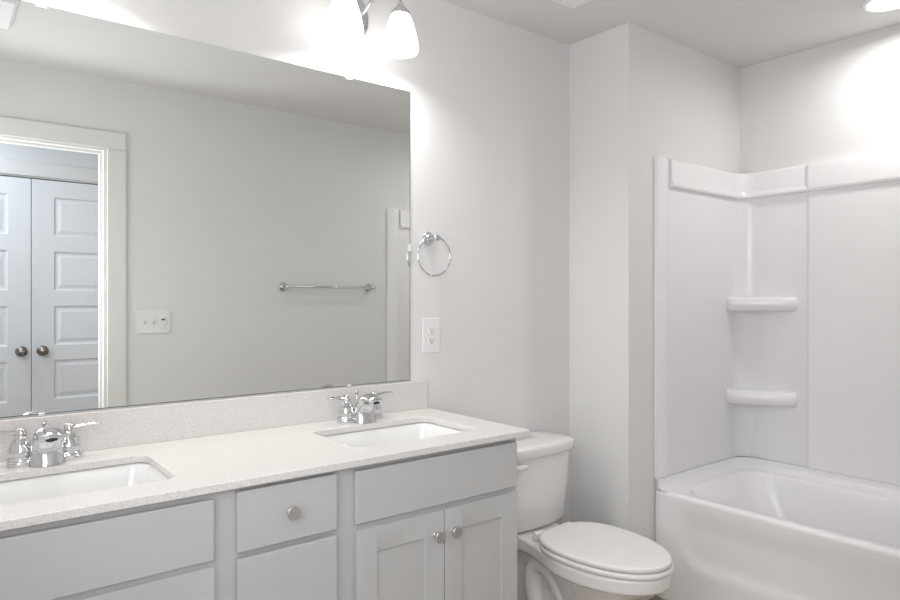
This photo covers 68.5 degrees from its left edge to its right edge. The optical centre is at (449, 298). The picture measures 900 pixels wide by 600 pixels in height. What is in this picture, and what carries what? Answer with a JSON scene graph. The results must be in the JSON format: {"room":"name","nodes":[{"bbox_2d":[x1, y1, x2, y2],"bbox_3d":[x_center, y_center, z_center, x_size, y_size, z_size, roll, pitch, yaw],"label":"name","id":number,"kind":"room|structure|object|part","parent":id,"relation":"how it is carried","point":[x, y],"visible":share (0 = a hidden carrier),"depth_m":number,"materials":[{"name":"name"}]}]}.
{"room":"bathroom","nodes":[
{"label":"bathroom","id":0,"kind":"room"},
{"bbox_2d":[0,0,568,569],"bbox_3d":[-0.503,0.066,2.261,2.572,2.440,0.120,0,0,-38],"label":"wall","id":1,"kind":"structure","parent":0,"point":[489,97],"depth_m":2.65,"materials":[{"name":"white paint"}]},
{"bbox_2d":[0,0,411,417],"bbox_3d":[-0.708,-0.236,2.015,1.440,1.085,0.010,0,0,-38],"label":"wall mirror","id":2,"kind":"object","parent":1,"relation":"attached to","point":[182,219],"visible":1,"depth_m":1.95,"materials":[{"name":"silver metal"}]},
{"bbox_2d":[0,380,426,461],"bbox_3d":[-0.730,0.359,1.991,1.631,0.104,0.019,0,0,-38],"label":"backsplash","id":3,"kind":"structure","parent":1,"relation":"attached to","point":[122,427],"depth_m":1.98,"materials":[{"name":"stone"}]},
{"bbox_2d":[325,0,418,58],"bbox_3d":[-0.278,-0.971,2.235,0.343,0.247,0.196,0,0,-38],"label":"wall sconce","id":4,"kind":"object","parent":1,"relation":"attached to","point":[347,22],"visible":1,"depth_m":2.22,"materials":[{"name":"white glass"}]},
{"bbox_3d":[-0.341,-0.914,2.140,0.125,0.135,0.125,0,0,-38],"label":"lamp shade","id":5,"kind":"part","parent":4,"relation":"part of","materials":[{"name":"white glass"}]},
{"bbox_3d":[-0.332,-0.984,2.304,0.116,0.156,0.023,0,0,-38],"label":"plate","id":6,"kind":"part","parent":4,"relation":"part of","materials":[{"name":"silver metal"}]},
{"bbox_3d":[-0.244,-1.036,2.282,0.159,0.116,0.027,0,0,11],"label":"arm","id":7,"kind":"part","parent":4,"relation":"part of","materials":[{"name":"silver metal"}]},
{"bbox_3d":[-0.170,-0.914,2.275,0.125,0.135,0.125,0,0,-38],"label":"lamp shade","id":8,"kind":"part","parent":4,"relation":"part of","materials":[{"name":"white glass"}]},
{"bbox_2d":[422,318,439,352],"bbox_3d":[-0.071,0.139,2.519,0.083,0.132,0.008,0,0,-38],"label":"outlet","id":9,"kind":"object","parent":1,"relation":"attached to","point":[430,327],"visible":1,"depth_m":2.52,"materials":[{"name":"white plastic"}]},
{"bbox_2d":[428,337,434,343],"bbox_3d":[-0.070,0.159,2.518,0.034,0.029,0.004,0,0,-38],"label":"receptacle","id":10,"kind":"object","parent":9,"relation":"attached to","point":[431,340],"depth_m":2.52,"materials":[{"name":"grey plastic"}]},
{"bbox_2d":[428,326,434,333],"bbox_3d":[-0.070,0.119,2.518,0.034,0.029,0.004,0,0,-38],"label":"receptacle","id":11,"kind":"object","parent":9,"relation":"attached to","point":[431,329],"depth_m":2.52,"materials":[{"name":"grey plastic"}]},
{"bbox_2d":[417,232,450,276],"bbox_3d":[-0.067,-0.169,2.494,0.156,0.172,0.053,0,0,-38],"label":"towel ring","id":12,"kind":"object","parent":1,"relation":"attached to","point":[428,238],"visible":1,"depth_m":2.49,"materials":[{"name":"silver metal"}]},
{"bbox_3d":[-0.057,-0.230,2.495,0.043,0.025,0.029,0,0,39],"label":"post","id":13,"kind":"part","parent":12,"relation":"part of","materials":[{"name":"silver metal"}]},
{"bbox_2d":[517,568,525,599],"bbox_3d":[0.218,1.218,2.745,0.840,0.135,0.014,0,0,-38],"label":"baseboard","id":14,"kind":"structure","parent":1,"relation":"attached to","point":[521,595],"depth_m":2.80,"materials":[{"name":"white paint"}]},
{"bbox_2d":[569,22,739,541],"bbox_3d":[0.962,0.066,3.211,0.905,2.440,0.444,0,0,-38],"label":"wall","id":15,"kind":"structure","parent":0,"point":[637,94],"depth_m":2.87,"materials":[{"name":"white paint"}]},
{"bbox_2d":[641,595,654,599],"bbox_3d":[0.815,1.218,2.804,0.170,0.135,0.012,0,0,-38],"label":"baseboard","id":16,"kind":"structure","parent":15,"relation":"attached to","point":[651,596],"depth_m":2.83,"materials":[{"name":"white paint"}]},
{"bbox_2d":[649,595,664,599],"bbox_3d":[0.413,1.336,1.009,4.900,0.100,3.220,0,0,-38],"label":"floor","id":17,"kind":"structure","parent":0,"point":[655,597],"depth_m":2.84,"materials":[{"name":"brown wood"}]},
{"bbox_2d":[0,438,516,599],"bbox_3d":[-0.570,0.859,1.769,1.607,0.854,0.564,0,0,-38],"label":"vanity cabinet","id":18,"kind":"object","parent":17,"relation":"on","point":[439,525],"visible":1,"depth_m":1.62,"materials":[{"name":"grey paint"}]},
{"bbox_3d":[-0.758,0.517,1.306,0.578,0.138,0.018,0,0,-38],"label":"false drawer","id":19,"kind":"part","parent":18,"relation":"part of","materials":[{"name":"grey paint"}]},
{"bbox_3d":[-0.644,0.894,1.396,0.288,0.584,0.019,0,0,-38],"label":"door","id":20,"kind":"part","parent":18,"relation":"part of","materials":[{"name":"grey paint"}]},
{"bbox_2d":[0,408,529,530],"bbox_3d":[-0.562,0.420,1.785,1.640,0.019,0.552,0,0,-38],"label":"countertop","id":21,"kind":"structure","parent":18,"relation":"on","point":[196,466],"depth_m":1.72,"materials":[{"name":"stone"}]},
{"bbox_2d":[0,421,100,467],"bbox_3d":[-0.997,0.362,1.639,0.250,0.098,0.141,0,0,-38],"label":"faucet","id":22,"kind":"object","parent":21,"relation":"on","point":[49,446],"visible":1,"depth_m":1.62,"materials":[{"name":"silver metal"}]},
{"bbox_3d":[-1.088,0.330,1.612,0.015,0.018,0.073,0,0,44],"label":"lever","id":23,"kind":"part","parent":22,"relation":"part of","materials":[{"name":"silver metal"}]},
{"bbox_3d":[-1.063,0.362,1.638,0.063,0.086,0.063,0,0,-38],"label":"handle","id":24,"kind":"part","parent":22,"relation":"part of","materials":[{"name":"silver metal"}]},
{"bbox_3d":[-1.021,0.404,1.669,0.166,0.015,0.062,0,0,-38],"label":"plate","id":25,"kind":"part","parent":22,"relation":"part of","materials":[{"name":"silver metal"}]},
{"bbox_3d":[-0.991,0.361,1.631,0.084,0.098,0.120,0,0,-38],"label":"spout","id":26,"kind":"part","parent":22,"relation":"part of","materials":[{"name":"silver metal"}]},
{"bbox_3d":[-0.980,0.362,1.703,0.063,0.086,0.063,0,0,-38],"label":"handle","id":27,"kind":"part","parent":22,"relation":"part of","materials":[{"name":"silver metal"}]},
{"bbox_3d":[-0.949,0.330,1.721,0.073,0.018,0.015,0,0,-30],"label":"lever","id":28,"kind":"part","parent":22,"relation":"part of","materials":[{"name":"silver metal"}]},
{"bbox_2d":[0,462,169,505],"bbox_3d":[-0.887,0.507,1.500,0.488,0.150,0.341,0,0,-38],"label":"sink","id":29,"kind":"object","parent":21,"relation":"in","point":[30,489],"visible":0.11,"depth_m":1.64,"materials":[{"name":"white ceramic"}]},
{"bbox_2d":[327,391,392,423],"bbox_3d":[-0.280,0.362,2.206,0.250,0.098,0.141,0,0,-38],"label":"faucet","id":30,"kind":"object","parent":21,"relation":"on","point":[367,409],"visible":1,"depth_m":2.19,"materials":[{"name":"silver metal"}]},
{"bbox_3d":[-0.370,0.330,2.178,0.015,0.018,0.073,0,0,44],"label":"lever","id":31,"kind":"part","parent":30,"relation":"part of","materials":[{"name":"silver metal"}]},
{"bbox_3d":[-0.345,0.362,2.204,0.063,0.086,0.063,0,0,-38],"label":"handle","id":32,"kind":"part","parent":30,"relation":"part of","materials":[{"name":"silver metal"}]},
{"bbox_3d":[-0.304,0.404,2.236,0.166,0.015,0.062,0,0,-38],"label":"plate","id":33,"kind":"part","parent":30,"relation":"part of","materials":[{"name":"silver metal"}]},
{"bbox_3d":[-0.274,0.361,2.198,0.084,0.098,0.120,0,0,-38],"label":"spout","id":34,"kind":"part","parent":30,"relation":"part of","materials":[{"name":"silver metal"}]},
{"bbox_3d":[-0.263,0.362,2.269,0.063,0.086,0.063,0,0,-38],"label":"handle","id":35,"kind":"part","parent":30,"relation":"part of","materials":[{"name":"silver metal"}]},
{"bbox_3d":[-0.232,0.330,2.287,0.073,0.018,0.015,0,0,-30],"label":"lever","id":36,"kind":"part","parent":30,"relation":"part of","materials":[{"name":"silver metal"}]},
{"bbox_2d":[323,422,464,447],"bbox_3d":[-0.170,0.507,2.067,0.488,0.150,0.341,0,0,-38],"label":"sink","id":37,"kind":"object","parent":21,"relation":"in","point":[419,430],"visible":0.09,"depth_m":2.22,"materials":[{"name":"white ceramic"}]},
{"bbox_3d":[-0.390,0.744,1.597,0.257,0.294,0.018,0,0,-38],"label":"drawer","id":38,"kind":"part","parent":18,"relation":"part of","materials":[{"name":"grey paint"}]},
{"bbox_3d":[-0.390,0.512,1.597,0.257,0.141,0.018,0,0,-38],"label":"drawer","id":39,"kind":"part","parent":18,"relation":"part of","materials":[{"name":"grey paint"}]},
{"bbox_3d":[-0.376,0.509,1.580,0.033,0.033,0.026,0,0,-38],"label":"knob","id":40,"kind":"part","parent":18,"relation":"part of","materials":[{"name":"silver metal"}]},
{"bbox_3d":[-0.134,0.894,1.799,0.285,0.584,0.019,0,0,-38],"label":"door","id":41,"kind":"part","parent":18,"relation":"part of","materials":[{"name":"grey paint"}]},
{"bbox_3d":[-0.021,0.514,1.888,0.575,0.139,0.018,0,0,-38],"label":"false drawer","id":42,"kind":"part","parent":18,"relation":"part of","materials":[{"name":"grey paint"}]},
{"bbox_3d":[-0.032,0.664,1.851,0.033,0.033,0.026,0,0,-38],"label":"knob","id":43,"kind":"part","parent":18,"relation":"part of","materials":[{"name":"silver metal"}]},
{"bbox_3d":[0.015,0.664,1.889,0.033,0.033,0.026,0,0,-38],"label":"knob","id":44,"kind":"part","parent":18,"relation":"part of","materials":[{"name":"silver metal"}]},
{"bbox_3d":[0.092,0.894,1.978,0.286,0.584,0.019,0,0,-38],"label":"door","id":45,"kind":"part","parent":18,"relation":"part of","materials":[{"name":"grey paint"}]},
{"bbox_2d":[516,430,673,599],"bbox_3d":[0.473,0.930,2.450,0.443,0.725,0.756,0,0,-38],"label":"toilet","id":46,"kind":"object","parent":17,"relation":"on","point":[569,560],"visible":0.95,"depth_m":2.41,"materials":[{"name":"white ceramic"}]},
{"bbox_3d":[0.261,0.646,2.517,0.082,0.026,0.029,0,0,-30],"label":"flush lever","id":47,"kind":"part","parent":46,"relation":"part of","materials":[{"name":"white"}]},
{"bbox_3d":[0.301,0.763,2.670,0.416,0.289,0.198,0,0,-38],"label":"tank","id":48,"kind":"part","parent":46,"relation":"part of","materials":[{"name":"white ceramic"}]},
{"bbox_3d":[0.306,0.593,2.663,0.443,0.051,0.214,0,0,-38],"label":"tank lid","id":49,"kind":"part","parent":46,"relation":"part of","materials":[{"name":"white ceramic"}]},
{"bbox_3d":[0.473,1.101,2.451,0.366,0.382,0.744,0,0,-38],"label":"bowl","id":50,"kind":"part","parent":46,"relation":"part of","materials":[{"name":"white ceramic"}]},
{"bbox_3d":[0.554,0.876,2.348,0.360,0.021,0.485,0,0,-38],"label":"seat lid","id":51,"kind":"part","parent":46,"relation":"part of","materials":[{"name":"white plastic"}]},
{"bbox_3d":[0.558,0.898,2.344,0.368,0.016,0.484,0,0,-38],"label":"seat","id":52,"kind":"part","parent":46,"relation":"part of","materials":[{"name":"white plastic"}]},
{"bbox_2d":[655,457,899,599],"bbox_3d":[1.630,1.032,2.506,0.724,0.507,1.485,0,0,-38],"label":"bathtub","id":53,"kind":"object","parent":17,"relation":"on","point":[733,528],"visible":0.98,"depth_m":2.71,"materials":[{"name":"white plastic"}]},
{"bbox_2d":[442,0,899,68],"bbox_3d":[0.413,-1.204,1.009,4.900,0.100,3.220,0,0,-38],"label":"ceiling","id":54,"kind":"structure","parent":0,"point":[740,34],"depth_m":2.75,"materials":[{"name":"white paint"}]},
{"bbox_2d":[552,0,590,8],"bbox_3d":[0.434,-1.148,2.427,0.300,0.012,0.220,0,0,-38],"label":"ceiling vent","id":55,"kind":"object","parent":54,"relation":"in","point":[572,4],"visible":1,"depth_m":2.56,"materials":[{"name":"white plastic"}]},
{"bbox_2d":[861,0,899,12],"bbox_3d":[1.707,-1.150,2.559,0.196,0.008,0.196,0,0,-38],"label":"recessed light","id":56,"kind":"object","parent":54,"relation":"in","point":[874,6],"visible":1,"depth_m":2.59,"materials":[{"name":"white plastic"}]},
{"bbox_2d":[740,24,899,457],"bbox_3d":[1.862,0.066,2.898,0.120,2.440,2.050,0,0,-38],"label":"wall","id":57,"kind":"structure","parent":0,"point":[837,100],"depth_m":3.00,"materials":[{"name":"white paint"}]},
{"bbox_2d":[654,150,899,484],"bbox_3d":[1.639,0.079,2.522,0.761,1.396,1.504,0,0,-38],"label":"tub surround","id":58,"kind":"object","parent":57,"relation":"attached to","point":[777,291],"visible":1,"depth_m":3.00,"materials":[{"name":"white plastic"}]},
{"bbox_3d":[1.660,0.132,2.529,0.651,1.292,1.489,0,0,-38],"label":"wall panel","id":59,"kind":"part","parent":58,"relation":"part of","materials":[{"name":"white plastic"}]},
{"bbox_2d":[726,388,797,406],"bbox_3d":[1.491,0.475,3.170,0.314,0.070,0.151,0,0,43],"label":"corner shelf","id":60,"kind":"object","parent":58,"relation":"attached to","point":[735,397],"depth_m":3.14,"materials":[{"name":"white plastic"}]},
{"bbox_2d":[726,297,797,311],"bbox_3d":[1.491,0.025,3.170,0.314,0.070,0.151,0,0,43],"label":"corner shelf","id":61,"kind":"object","parent":58,"relation":"attached to","point":[733,304],"depth_m":3.14,"materials":[{"name":"white plastic"}]},
{"bbox_3d":[1.907,0.143,2.720,0.009,1.270,0.841,0,0,-38],"label":"panel","id":62,"kind":"part","parent":58,"relation":"part of","materials":[{"name":"white plastic"}]}
]}

